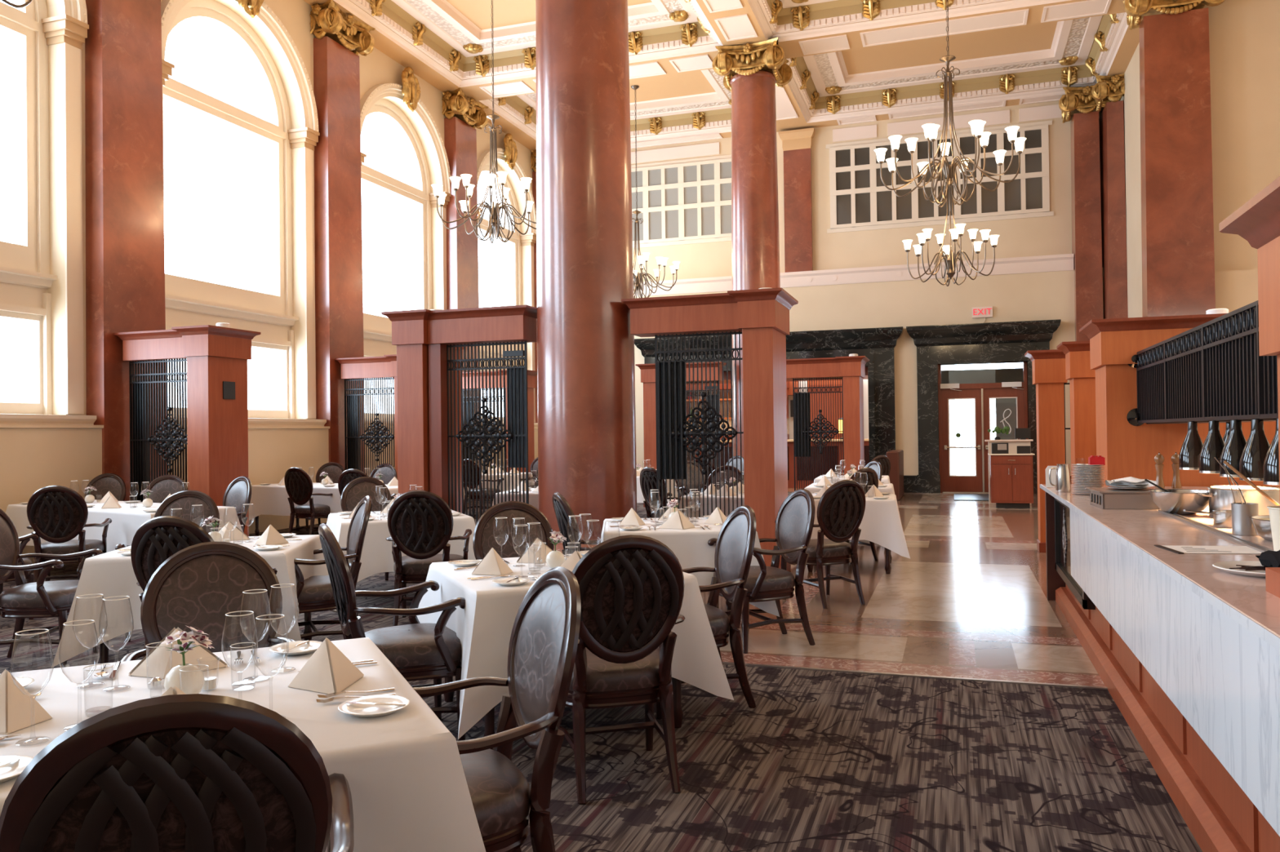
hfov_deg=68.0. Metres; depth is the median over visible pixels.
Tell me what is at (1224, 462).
wooden spoon
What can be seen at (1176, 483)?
pepper mill
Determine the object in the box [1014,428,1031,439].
monitor
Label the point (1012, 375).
wall
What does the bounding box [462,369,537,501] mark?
partition screen
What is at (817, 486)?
bread plate
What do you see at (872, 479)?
dining chair
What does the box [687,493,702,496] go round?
bread plate
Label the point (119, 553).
bread plate
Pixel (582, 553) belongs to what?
bread plate
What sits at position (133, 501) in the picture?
bread plate
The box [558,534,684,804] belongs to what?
dining chair
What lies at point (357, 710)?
bread plate
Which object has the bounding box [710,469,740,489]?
cushion
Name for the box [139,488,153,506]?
flower vase
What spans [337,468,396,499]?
dining chair
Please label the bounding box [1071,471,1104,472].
dinner plate
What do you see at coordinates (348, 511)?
bread plate
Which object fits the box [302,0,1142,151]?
ceiling
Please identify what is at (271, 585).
bowl
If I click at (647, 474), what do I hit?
dining chair
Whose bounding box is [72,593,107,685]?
wine glass
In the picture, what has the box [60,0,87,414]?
trim
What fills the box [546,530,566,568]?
flower vase
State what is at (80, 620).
wine glass
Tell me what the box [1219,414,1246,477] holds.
heat lamp
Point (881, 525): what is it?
tablecloth
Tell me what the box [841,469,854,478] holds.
napkin
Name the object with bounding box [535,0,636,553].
column
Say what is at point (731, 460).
cushion
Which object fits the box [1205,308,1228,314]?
uplight
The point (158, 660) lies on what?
napkin
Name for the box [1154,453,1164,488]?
pepper mill
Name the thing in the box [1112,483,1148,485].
dinner plate
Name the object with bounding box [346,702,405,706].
butter knife
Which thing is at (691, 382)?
grille
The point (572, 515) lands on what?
wine glass
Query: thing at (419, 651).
dining chair
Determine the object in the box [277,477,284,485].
napkin
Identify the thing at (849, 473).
flower vase
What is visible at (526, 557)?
napkin
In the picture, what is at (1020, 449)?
tablet stand
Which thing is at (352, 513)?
napkin
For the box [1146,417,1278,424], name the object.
shelf
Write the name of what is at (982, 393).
door
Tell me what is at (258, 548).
bread plate
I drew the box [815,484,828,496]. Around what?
napkin
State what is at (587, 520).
wine glass
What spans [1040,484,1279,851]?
counter
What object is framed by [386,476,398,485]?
napkin
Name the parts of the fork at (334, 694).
handle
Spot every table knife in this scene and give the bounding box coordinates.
[2,734,21,738]
[109,661,120,679]
[298,661,377,671]
[466,575,511,579]
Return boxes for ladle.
[1213,457,1247,504]
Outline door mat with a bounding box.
[954,493,988,501]
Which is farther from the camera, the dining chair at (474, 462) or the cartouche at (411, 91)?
the cartouche at (411, 91)
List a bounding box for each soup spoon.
[94,664,108,677]
[351,659,373,663]
[471,575,509,580]
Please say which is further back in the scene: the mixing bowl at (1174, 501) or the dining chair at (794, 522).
the dining chair at (794, 522)
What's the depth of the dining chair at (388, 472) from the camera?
14.37 m
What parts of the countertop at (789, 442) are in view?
panel, panel, panel, panel, panel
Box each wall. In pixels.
[18,0,533,419]
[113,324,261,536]
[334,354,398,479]
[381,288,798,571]
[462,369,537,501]
[631,100,1103,475]
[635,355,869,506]
[690,364,955,475]
[941,368,1023,467]
[1079,313,1279,487]
[1120,42,1142,317]
[1203,0,1279,312]
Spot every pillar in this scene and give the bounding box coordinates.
[1024,349,1070,552]
[1056,341,1096,484]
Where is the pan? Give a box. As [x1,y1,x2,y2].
[1248,515,1272,541]
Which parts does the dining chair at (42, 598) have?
frame, leg, armrest, seat rail, seat, armrest, leg, leg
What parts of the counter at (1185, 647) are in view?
panel, panel, panel, panel, panel, panel, panel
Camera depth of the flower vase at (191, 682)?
2.53 m
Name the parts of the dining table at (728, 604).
leg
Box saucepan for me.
[1182,509,1231,528]
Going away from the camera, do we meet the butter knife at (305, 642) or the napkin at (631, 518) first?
the butter knife at (305, 642)
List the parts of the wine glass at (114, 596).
stem and foot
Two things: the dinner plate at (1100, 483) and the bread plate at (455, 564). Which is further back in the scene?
the dinner plate at (1100, 483)
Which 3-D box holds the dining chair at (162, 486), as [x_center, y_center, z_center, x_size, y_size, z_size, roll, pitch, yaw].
[-5.348,1.081,10.498,0.640,1.059,0.658,-1,0,-2]
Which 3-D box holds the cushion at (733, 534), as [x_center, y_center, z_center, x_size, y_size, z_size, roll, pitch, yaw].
[0.525,0.699,5.199,0.101,0.439,0.404,-1,0,-16]
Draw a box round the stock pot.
[1196,485,1279,517]
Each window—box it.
[0,0,96,425]
[161,0,326,426]
[360,98,450,426]
[477,160,537,427]
[631,155,731,248]
[826,120,1053,233]
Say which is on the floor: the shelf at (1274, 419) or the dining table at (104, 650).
the dining table at (104, 650)
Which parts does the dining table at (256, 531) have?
leg, leg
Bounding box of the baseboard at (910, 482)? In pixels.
[903,475,1071,493]
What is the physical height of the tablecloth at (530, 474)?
0.600 m
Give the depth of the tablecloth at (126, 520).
9.52 m
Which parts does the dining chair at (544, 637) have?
armrest, seat, seat rail, leg, armrest, frame, leg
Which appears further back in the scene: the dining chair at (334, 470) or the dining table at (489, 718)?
the dining chair at (334, 470)
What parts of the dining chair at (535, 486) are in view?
armrest, leg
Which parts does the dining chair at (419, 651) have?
frame, leg, leg, armrest, armrest, seat, seat rail, leg, leg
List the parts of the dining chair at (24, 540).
leg, seat rail, seat, armrest, leg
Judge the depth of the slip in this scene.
3.76 m
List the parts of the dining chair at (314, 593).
seat, seat rail, armrest, armrest, leg, frame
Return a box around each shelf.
[686,397,787,401]
[687,416,788,419]
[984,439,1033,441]
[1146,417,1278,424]
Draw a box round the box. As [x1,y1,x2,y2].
[1088,455,1105,465]
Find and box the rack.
[1126,300,1278,426]
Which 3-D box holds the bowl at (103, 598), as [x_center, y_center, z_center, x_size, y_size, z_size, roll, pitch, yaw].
[-1.463,0.555,2.651,0.085,0.148,0.085,0,-1,-23]
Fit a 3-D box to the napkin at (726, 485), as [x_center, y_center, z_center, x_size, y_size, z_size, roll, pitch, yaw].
[0.944,0.709,10.539,0.207,0.133,0.177,-1,-1,37]
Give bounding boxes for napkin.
[0,669,52,734]
[98,491,118,502]
[101,496,121,509]
[128,627,227,679]
[160,685,186,696]
[217,520,250,542]
[254,524,288,545]
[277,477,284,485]
[288,637,364,693]
[320,475,333,484]
[348,502,371,517]
[380,498,395,513]
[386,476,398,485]
[471,547,512,576]
[481,466,496,474]
[495,466,504,473]
[514,481,530,491]
[516,537,552,563]
[560,551,582,572]
[618,508,644,525]
[657,506,689,520]
[658,511,695,529]
[704,484,717,494]
[704,506,726,524]
[713,484,736,496]
[735,481,744,493]
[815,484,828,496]
[816,475,831,485]
[825,468,837,477]
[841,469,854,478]
[865,484,884,497]
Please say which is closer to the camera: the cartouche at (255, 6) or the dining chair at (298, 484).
the dining chair at (298, 484)
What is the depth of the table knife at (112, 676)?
2.84 m
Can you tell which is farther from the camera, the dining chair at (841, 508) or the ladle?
the dining chair at (841, 508)
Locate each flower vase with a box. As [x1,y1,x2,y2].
[84,485,96,502]
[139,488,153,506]
[160,625,213,694]
[201,515,222,542]
[320,471,328,484]
[375,473,383,483]
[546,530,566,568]
[635,463,640,473]
[666,498,679,518]
[728,477,736,493]
[846,470,853,475]
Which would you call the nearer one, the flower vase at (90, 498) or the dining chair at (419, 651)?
the dining chair at (419, 651)
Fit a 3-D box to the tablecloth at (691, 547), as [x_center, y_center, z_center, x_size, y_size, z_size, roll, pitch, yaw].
[0.268,1.054,7.294,1.384,0.600,1.391,-1,0,-2]
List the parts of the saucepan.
handle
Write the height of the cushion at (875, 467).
0.439 m
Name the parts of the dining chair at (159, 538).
leg, frame, armrest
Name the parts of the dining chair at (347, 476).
frame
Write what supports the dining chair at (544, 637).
on the floor
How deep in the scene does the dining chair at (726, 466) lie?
11.56 m
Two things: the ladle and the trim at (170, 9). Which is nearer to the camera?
the ladle
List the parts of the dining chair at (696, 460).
frame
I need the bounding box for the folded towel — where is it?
[1105,476,1156,487]
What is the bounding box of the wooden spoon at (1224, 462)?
[1222,460,1279,505]
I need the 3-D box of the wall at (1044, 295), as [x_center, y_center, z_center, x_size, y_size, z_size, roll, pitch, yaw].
[4.072,-2.905,23.318,14.100,9.000,0.600,-1,-1,18]
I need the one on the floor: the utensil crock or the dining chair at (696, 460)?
the dining chair at (696, 460)
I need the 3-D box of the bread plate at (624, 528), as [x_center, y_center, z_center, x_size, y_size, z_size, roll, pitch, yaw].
[-0.063,0.744,6.883,0.176,0.018,0.176,-1,0,0]
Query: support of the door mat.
on the floor
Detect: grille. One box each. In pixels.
[128,359,186,502]
[344,377,395,476]
[446,341,528,524]
[462,387,506,501]
[654,331,743,518]
[686,381,719,467]
[792,377,844,491]
[1063,382,1070,463]
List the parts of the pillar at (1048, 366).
crown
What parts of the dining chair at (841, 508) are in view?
leg, armrest, seat rail, leg, leg, seat, frame, leg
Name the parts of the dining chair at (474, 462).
leg, frame, seat rail, leg, seat, armrest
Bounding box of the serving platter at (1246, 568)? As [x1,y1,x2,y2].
[1212,560,1267,577]
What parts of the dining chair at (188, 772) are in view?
armrest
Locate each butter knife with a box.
[0,756,19,766]
[282,640,310,652]
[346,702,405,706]
[448,560,477,562]
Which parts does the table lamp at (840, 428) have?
lamp shade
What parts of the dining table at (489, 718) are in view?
leg, leg, leg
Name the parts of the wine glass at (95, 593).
stem and foot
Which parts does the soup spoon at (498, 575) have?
handle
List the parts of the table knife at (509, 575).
handle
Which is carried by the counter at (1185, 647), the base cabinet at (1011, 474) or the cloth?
the cloth
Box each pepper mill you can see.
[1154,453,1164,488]
[1170,452,1182,488]
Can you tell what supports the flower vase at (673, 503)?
on the tablecloth at (691, 547)
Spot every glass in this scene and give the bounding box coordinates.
[10,628,53,743]
[58,619,99,727]
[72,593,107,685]
[98,595,133,688]
[198,657,220,689]
[221,610,257,672]
[222,533,231,542]
[239,589,271,679]
[241,503,254,542]
[252,613,288,716]
[267,583,297,670]
[511,517,526,566]
[512,524,529,577]
[525,522,542,574]
[567,515,582,543]
[577,513,592,553]
[584,520,601,546]
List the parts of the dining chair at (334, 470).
leg, leg, frame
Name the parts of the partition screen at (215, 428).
dark panel, beam crown, crown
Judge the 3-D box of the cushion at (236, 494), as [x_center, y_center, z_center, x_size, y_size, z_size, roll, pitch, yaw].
[-4.295,0.800,10.137,0.404,0.439,0.101,-1,-1,36]
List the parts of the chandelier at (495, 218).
lamp shade, lamp shade, lamp shade, arm, lamp shade, arm, lamp shade, lamp shade, arm, arm, arm, arm, stem rod, stem rod, lamp shade, stem rod, arm, chain, stem rod, arm, stem rod, lamp shade, arm, lamp shade, stem rod, arm, arm, arm, arm, arm, lamp shade, lamp shade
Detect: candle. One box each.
[201,676,216,689]
[223,538,230,542]
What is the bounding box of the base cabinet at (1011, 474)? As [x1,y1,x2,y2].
[987,453,1035,508]
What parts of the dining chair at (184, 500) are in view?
armrest, leg, frame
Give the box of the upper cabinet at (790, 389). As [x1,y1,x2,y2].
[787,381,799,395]
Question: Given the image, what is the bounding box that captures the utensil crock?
[1231,502,1258,535]
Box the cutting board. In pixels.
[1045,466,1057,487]
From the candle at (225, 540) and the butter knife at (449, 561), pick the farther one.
the candle at (225, 540)
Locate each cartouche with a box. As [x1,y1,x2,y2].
[237,0,264,17]
[401,66,420,111]
[503,133,517,169]
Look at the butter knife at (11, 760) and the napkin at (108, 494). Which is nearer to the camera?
the butter knife at (11, 760)
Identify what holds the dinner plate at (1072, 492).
on the counter at (1185, 647)
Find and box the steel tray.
[1085,487,1159,509]
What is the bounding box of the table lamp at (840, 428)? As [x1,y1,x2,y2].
[838,417,842,439]
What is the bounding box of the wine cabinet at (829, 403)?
[807,380,842,439]
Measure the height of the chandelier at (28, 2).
4.975 m
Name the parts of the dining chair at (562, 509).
frame, armrest, armrest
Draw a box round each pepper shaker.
[150,676,161,686]
[537,557,542,568]
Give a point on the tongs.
(1224, 467)
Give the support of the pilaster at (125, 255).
attached to the wall at (375, 68)
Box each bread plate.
[0,755,33,782]
[14,676,34,687]
[116,550,130,555]
[123,500,140,502]
[142,509,156,512]
[253,545,282,551]
[268,640,322,655]
[280,533,296,537]
[337,511,352,514]
[337,694,409,717]
[448,560,480,566]
[452,512,461,515]
[492,577,529,586]
[578,550,589,555]
[610,517,623,521]
[619,526,643,530]
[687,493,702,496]
[814,484,824,487]
[872,496,888,499]
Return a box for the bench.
[886,449,903,500]
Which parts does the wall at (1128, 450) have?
crown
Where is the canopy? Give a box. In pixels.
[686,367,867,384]
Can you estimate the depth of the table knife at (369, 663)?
2.89 m
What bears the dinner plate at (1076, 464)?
on the dinner plate at (1075, 465)
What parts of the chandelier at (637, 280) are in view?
stem rod, stem rod, stem rod, chain, arm, stem rod, lamp shade, stem rod, arm, stem rod, lamp shade, arm, arm, arm, lamp shade, arm, arm, lamp shade, lamp shade, lamp shade, lamp shade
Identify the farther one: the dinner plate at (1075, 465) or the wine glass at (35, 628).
the dinner plate at (1075, 465)
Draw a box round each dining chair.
[0,508,102,667]
[0,533,38,619]
[0,693,354,851]
[26,485,111,582]
[63,473,126,564]
[115,489,219,642]
[120,541,294,662]
[130,515,277,657]
[143,475,187,502]
[222,475,252,533]
[284,466,332,534]
[293,495,372,639]
[305,462,345,530]
[318,523,465,741]
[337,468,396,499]
[340,476,391,581]
[369,463,396,484]
[385,489,471,626]
[412,566,581,851]
[463,458,504,519]
[472,501,554,559]
[520,468,537,488]
[529,457,537,486]
[552,492,600,554]
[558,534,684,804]
[640,466,680,518]
[656,505,755,719]
[675,460,706,504]
[684,458,715,495]
[706,465,744,489]
[707,488,815,653]
[725,455,743,475]
[774,480,865,608]
[844,467,878,564]
[864,460,882,481]
[869,455,890,475]
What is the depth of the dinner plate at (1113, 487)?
5.84 m
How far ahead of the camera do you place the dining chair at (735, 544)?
5.01 m
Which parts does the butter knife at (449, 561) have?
handle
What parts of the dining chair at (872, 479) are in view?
frame, leg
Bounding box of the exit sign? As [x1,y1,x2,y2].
[972,306,992,323]
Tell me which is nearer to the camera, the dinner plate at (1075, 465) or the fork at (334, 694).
the fork at (334, 694)
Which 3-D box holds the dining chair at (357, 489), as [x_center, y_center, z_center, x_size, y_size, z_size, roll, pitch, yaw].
[-2.650,1.037,9.293,0.640,1.059,0.658,-1,-1,-23]
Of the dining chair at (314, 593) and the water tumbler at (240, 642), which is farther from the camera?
the dining chair at (314, 593)
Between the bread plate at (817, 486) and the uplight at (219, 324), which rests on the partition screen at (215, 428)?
the uplight at (219, 324)
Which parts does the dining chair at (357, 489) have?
frame, leg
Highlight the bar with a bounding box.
[686,382,789,439]
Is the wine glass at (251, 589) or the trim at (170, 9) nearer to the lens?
the wine glass at (251, 589)
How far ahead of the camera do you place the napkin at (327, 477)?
14.25 m
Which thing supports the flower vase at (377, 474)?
on the tablecloth at (272, 499)
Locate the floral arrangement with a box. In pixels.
[987,426,1009,439]
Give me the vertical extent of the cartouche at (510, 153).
0.897 m
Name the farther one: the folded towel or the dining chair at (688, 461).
the dining chair at (688, 461)
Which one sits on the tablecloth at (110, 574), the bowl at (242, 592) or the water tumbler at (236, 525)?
the water tumbler at (236, 525)
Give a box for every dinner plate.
[1071,465,1103,467]
[1071,467,1104,469]
[1071,469,1104,471]
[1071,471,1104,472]
[1071,472,1104,474]
[1071,474,1104,476]
[1071,475,1105,478]
[1071,477,1104,479]
[1071,479,1104,481]
[1071,480,1104,483]
[1071,482,1104,484]
[1071,484,1103,486]
[1071,485,1103,488]
[1071,487,1087,489]
[1071,488,1089,491]
[1071,490,1089,493]
[1071,492,1089,494]
[1072,463,1103,466]
[1107,486,1148,489]
[1109,484,1142,488]
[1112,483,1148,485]
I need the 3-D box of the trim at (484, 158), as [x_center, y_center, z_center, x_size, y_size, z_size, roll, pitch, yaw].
[-3.274,-3.439,23.339,0.162,6.680,3.530,-1,-1,18]
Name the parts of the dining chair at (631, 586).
leg, seat rail, seat, frame, leg, leg, armrest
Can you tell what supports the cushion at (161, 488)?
on the dining chair at (162, 486)
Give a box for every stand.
[984,439,1033,504]
[1017,445,1030,453]
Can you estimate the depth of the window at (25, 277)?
11.75 m
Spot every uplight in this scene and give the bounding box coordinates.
[215,322,230,328]
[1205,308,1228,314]
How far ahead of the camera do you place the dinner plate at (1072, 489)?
7.05 m
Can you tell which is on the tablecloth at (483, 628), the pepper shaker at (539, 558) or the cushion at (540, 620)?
the pepper shaker at (539, 558)
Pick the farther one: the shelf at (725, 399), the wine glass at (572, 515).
the shelf at (725, 399)
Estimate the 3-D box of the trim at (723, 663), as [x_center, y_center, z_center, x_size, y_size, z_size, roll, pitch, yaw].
[1.174,1.480,5.747,3.160,0.008,0.030,-1,-1,18]
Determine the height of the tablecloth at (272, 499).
0.600 m
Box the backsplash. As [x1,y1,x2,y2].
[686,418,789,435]
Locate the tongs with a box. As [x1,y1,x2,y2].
[1223,465,1243,504]
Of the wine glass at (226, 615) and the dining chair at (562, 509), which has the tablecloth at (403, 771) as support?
the wine glass at (226, 615)
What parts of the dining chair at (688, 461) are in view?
leg, armrest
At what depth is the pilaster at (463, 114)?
20.81 m
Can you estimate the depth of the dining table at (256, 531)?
14.20 m
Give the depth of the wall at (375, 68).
16.22 m
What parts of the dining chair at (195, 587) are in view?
armrest, armrest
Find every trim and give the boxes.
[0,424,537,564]
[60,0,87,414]
[160,0,319,418]
[360,83,450,310]
[476,147,536,422]
[631,104,1062,164]
[633,253,1073,297]
[634,326,903,462]
[722,662,1107,689]
[906,319,1061,493]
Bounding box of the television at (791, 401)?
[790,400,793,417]
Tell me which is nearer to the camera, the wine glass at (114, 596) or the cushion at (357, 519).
the wine glass at (114, 596)
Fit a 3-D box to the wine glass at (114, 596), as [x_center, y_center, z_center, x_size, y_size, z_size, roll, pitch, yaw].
[-1.463,0.607,2.651,0.085,0.253,0.085,0,-1,-23]
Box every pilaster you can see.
[84,0,166,501]
[309,0,375,473]
[441,87,488,502]
[530,150,537,422]
[777,128,815,272]
[1058,85,1111,341]
[1090,74,1128,319]
[1122,0,1225,317]
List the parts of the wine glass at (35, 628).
stem and foot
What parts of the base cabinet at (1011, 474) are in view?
cabinet door, drawer, cabinet door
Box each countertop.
[687,439,869,488]
[1040,484,1279,636]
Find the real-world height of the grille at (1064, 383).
2.248 m
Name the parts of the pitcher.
handle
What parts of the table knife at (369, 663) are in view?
handle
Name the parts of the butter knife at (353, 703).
blade, handle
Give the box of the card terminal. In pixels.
[991,443,1008,453]
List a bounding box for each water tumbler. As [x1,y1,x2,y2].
[82,663,113,715]
[145,641,172,689]
[178,664,208,683]
[230,642,256,689]
[232,524,243,544]
[528,546,541,571]
[533,542,546,566]
[684,506,693,523]
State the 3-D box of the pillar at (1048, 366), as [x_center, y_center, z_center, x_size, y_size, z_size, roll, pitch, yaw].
[4.968,0.298,11.246,0.695,2.370,0.550,-1,-1,18]
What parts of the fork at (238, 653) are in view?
handle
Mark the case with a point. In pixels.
(1062, 512)
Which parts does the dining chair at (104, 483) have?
frame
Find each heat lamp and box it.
[1178,417,1203,470]
[1199,416,1225,473]
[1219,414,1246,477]
[1222,422,1230,443]
[1239,413,1270,481]
[1262,418,1279,485]
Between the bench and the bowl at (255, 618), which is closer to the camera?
the bowl at (255, 618)
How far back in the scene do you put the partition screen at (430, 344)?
9.80 m
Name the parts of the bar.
cornice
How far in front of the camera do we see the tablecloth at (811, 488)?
11.82 m
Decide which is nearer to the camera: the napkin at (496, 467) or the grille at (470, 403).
the napkin at (496, 467)
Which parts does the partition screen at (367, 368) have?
dark panel, beam crown, crown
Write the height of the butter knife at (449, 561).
0.006 m
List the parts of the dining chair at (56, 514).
leg, leg, frame, seat, seat rail, leg, armrest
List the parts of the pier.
crown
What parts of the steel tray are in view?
lid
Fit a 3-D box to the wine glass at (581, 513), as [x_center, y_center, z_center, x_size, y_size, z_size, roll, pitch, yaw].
[-0.302,0.614,5.249,0.085,0.253,0.085,-1,-1,-21]
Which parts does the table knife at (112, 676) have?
blade, handle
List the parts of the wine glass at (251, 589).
stem and foot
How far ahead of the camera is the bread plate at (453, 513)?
8.28 m
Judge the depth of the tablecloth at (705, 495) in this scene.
10.39 m
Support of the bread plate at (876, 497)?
on the tablecloth at (881, 525)
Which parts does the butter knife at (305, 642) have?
blade, handle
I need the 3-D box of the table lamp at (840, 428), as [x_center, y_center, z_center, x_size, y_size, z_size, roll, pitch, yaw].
[5.262,0.061,24.543,0.300,0.560,0.300,-1,-1,18]
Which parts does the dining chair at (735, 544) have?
leg, armrest, leg, seat, seat rail, armrest, frame, leg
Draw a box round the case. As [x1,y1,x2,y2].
[1053,497,1095,609]
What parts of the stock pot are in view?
handle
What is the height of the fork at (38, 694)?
0.014 m
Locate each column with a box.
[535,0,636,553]
[711,37,792,496]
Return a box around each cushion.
[0,515,15,576]
[88,477,121,501]
[148,479,182,502]
[155,555,267,653]
[160,497,212,533]
[225,480,247,518]
[318,465,342,483]
[346,481,386,511]
[348,502,364,564]
[372,466,393,484]
[481,509,546,558]
[514,583,564,733]
[532,460,537,476]
[679,463,702,492]
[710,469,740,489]
[718,514,747,593]
[728,458,743,471]
[778,495,808,557]
[867,464,878,476]
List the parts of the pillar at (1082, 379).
crown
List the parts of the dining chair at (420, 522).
armrest, leg, leg, seat rail, frame, seat, leg, armrest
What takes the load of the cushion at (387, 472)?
on the dining chair at (388, 472)
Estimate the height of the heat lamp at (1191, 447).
0.342 m
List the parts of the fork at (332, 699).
handle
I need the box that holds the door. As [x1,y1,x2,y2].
[937,361,1027,493]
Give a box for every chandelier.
[0,0,32,8]
[431,0,536,244]
[631,84,679,298]
[874,0,1026,286]
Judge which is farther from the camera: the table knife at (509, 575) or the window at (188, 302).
the window at (188, 302)
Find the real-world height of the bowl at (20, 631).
0.148 m
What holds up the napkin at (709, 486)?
on the tablecloth at (705, 495)
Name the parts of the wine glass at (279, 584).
stem and foot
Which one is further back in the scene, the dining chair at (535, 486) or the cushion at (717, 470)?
the dining chair at (535, 486)
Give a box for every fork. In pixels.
[31,692,41,697]
[234,651,243,663]
[250,649,260,662]
[315,693,395,702]
[317,688,395,697]
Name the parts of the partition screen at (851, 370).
crown, beam crown, name plate, dark panel, dark panel, beam crown, crown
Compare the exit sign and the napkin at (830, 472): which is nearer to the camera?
the napkin at (830, 472)
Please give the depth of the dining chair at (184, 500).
7.39 m
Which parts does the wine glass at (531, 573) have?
stem and foot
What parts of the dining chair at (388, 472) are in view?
frame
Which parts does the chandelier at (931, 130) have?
lamp shade, lamp shade, lamp shade, lamp shade, lamp shade, arm, lamp shade, arm, arm, lamp shade, lamp shade, arm, arm, lamp shade, lamp shade, arm, arm, lamp shade, arm, stem rod, arm, arm, stem rod, arm, lamp shade, arm, stem rod, lamp shade, stem, lamp shade, chain, arm, stem rod, arm, lamp shade, arm, stem rod, arm, lamp shade, stem rod, arm, arm, arm, arm, arm, arm, lamp shade, lamp shade, arm, lamp shade, lamp shade, arm, arm, lamp shade, lamp shade, arm, lamp shade, lamp shade, lamp shade, lamp shade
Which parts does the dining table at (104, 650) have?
leg, leg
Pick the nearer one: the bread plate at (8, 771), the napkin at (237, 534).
the bread plate at (8, 771)
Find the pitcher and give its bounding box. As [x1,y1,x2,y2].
[1048,463,1071,492]
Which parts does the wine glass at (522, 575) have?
stem and foot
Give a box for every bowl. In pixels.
[10,631,53,695]
[58,622,99,682]
[72,596,107,648]
[94,671,108,677]
[98,598,133,651]
[239,591,271,642]
[252,617,288,676]
[267,585,297,634]
[1147,488,1208,515]
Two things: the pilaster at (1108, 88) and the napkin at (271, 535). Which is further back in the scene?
the pilaster at (1108, 88)
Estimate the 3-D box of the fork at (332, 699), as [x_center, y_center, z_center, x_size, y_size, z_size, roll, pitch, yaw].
[-0.750,0.718,2.508,0.200,0.014,0.024,-1,-1,-22]
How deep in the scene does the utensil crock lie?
4.26 m
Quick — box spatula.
[1144,479,1168,492]
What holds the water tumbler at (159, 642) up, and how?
on the tablecloth at (403, 771)
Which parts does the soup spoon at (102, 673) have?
handle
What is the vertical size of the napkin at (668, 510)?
0.133 m
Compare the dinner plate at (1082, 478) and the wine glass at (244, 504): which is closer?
the wine glass at (244, 504)
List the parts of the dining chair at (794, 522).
armrest, leg, seat, seat rail, armrest, leg, frame, leg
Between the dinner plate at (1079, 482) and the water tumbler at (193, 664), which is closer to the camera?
the water tumbler at (193, 664)
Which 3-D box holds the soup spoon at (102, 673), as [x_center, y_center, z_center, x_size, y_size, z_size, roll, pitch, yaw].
[-1.607,0.732,2.837,0.038,0.012,0.194,0,-1,-28]
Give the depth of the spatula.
5.44 m
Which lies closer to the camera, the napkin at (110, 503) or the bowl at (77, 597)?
the bowl at (77, 597)
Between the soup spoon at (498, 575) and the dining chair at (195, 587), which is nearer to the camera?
the dining chair at (195, 587)
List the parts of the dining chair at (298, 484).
leg, frame, seat rail, leg, seat, armrest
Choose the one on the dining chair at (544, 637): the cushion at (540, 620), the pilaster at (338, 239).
the cushion at (540, 620)
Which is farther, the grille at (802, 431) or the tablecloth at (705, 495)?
the grille at (802, 431)
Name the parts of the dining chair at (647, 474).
leg, frame, seat, armrest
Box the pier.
[1219,176,1279,598]
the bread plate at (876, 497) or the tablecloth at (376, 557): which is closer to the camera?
the tablecloth at (376, 557)
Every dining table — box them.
[99,612,312,663]
[254,515,299,535]
[443,676,683,749]
[725,600,749,633]
[807,547,892,573]
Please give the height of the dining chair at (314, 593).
1.059 m
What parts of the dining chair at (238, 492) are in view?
armrest, leg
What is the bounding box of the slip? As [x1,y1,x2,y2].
[1154,545,1261,554]
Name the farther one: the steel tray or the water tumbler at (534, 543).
the steel tray
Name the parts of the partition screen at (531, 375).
dark panel, beam crown, crown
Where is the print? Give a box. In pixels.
[1181,546,1223,551]
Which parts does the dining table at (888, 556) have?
leg, leg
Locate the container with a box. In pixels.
[1266,505,1279,551]
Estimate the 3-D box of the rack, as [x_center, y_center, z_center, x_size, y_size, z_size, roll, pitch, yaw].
[3.523,-0.334,5.262,0.545,0.640,5.628,-1,-1,18]
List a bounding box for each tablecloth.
[0,637,485,851]
[5,499,243,552]
[51,534,337,667]
[248,482,398,519]
[326,509,475,582]
[416,554,733,739]
[463,472,534,502]
[492,488,538,510]
[600,516,779,617]
[636,475,677,508]
[679,492,744,517]
[804,483,894,493]
[810,493,910,558]
[813,475,889,483]
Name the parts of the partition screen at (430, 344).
crown, beam crown, name plate, dark panel, dark panel, beam crown, crown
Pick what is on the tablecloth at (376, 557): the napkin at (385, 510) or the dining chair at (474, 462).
the napkin at (385, 510)
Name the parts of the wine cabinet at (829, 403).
door, door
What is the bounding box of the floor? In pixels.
[0,488,1202,851]
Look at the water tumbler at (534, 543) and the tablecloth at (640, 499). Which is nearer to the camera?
the water tumbler at (534, 543)
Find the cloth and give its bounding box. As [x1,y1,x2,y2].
[1255,550,1279,567]
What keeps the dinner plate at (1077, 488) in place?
on the dinner plate at (1072, 489)
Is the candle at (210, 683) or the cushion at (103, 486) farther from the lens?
the cushion at (103, 486)
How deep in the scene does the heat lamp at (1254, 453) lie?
4.83 m

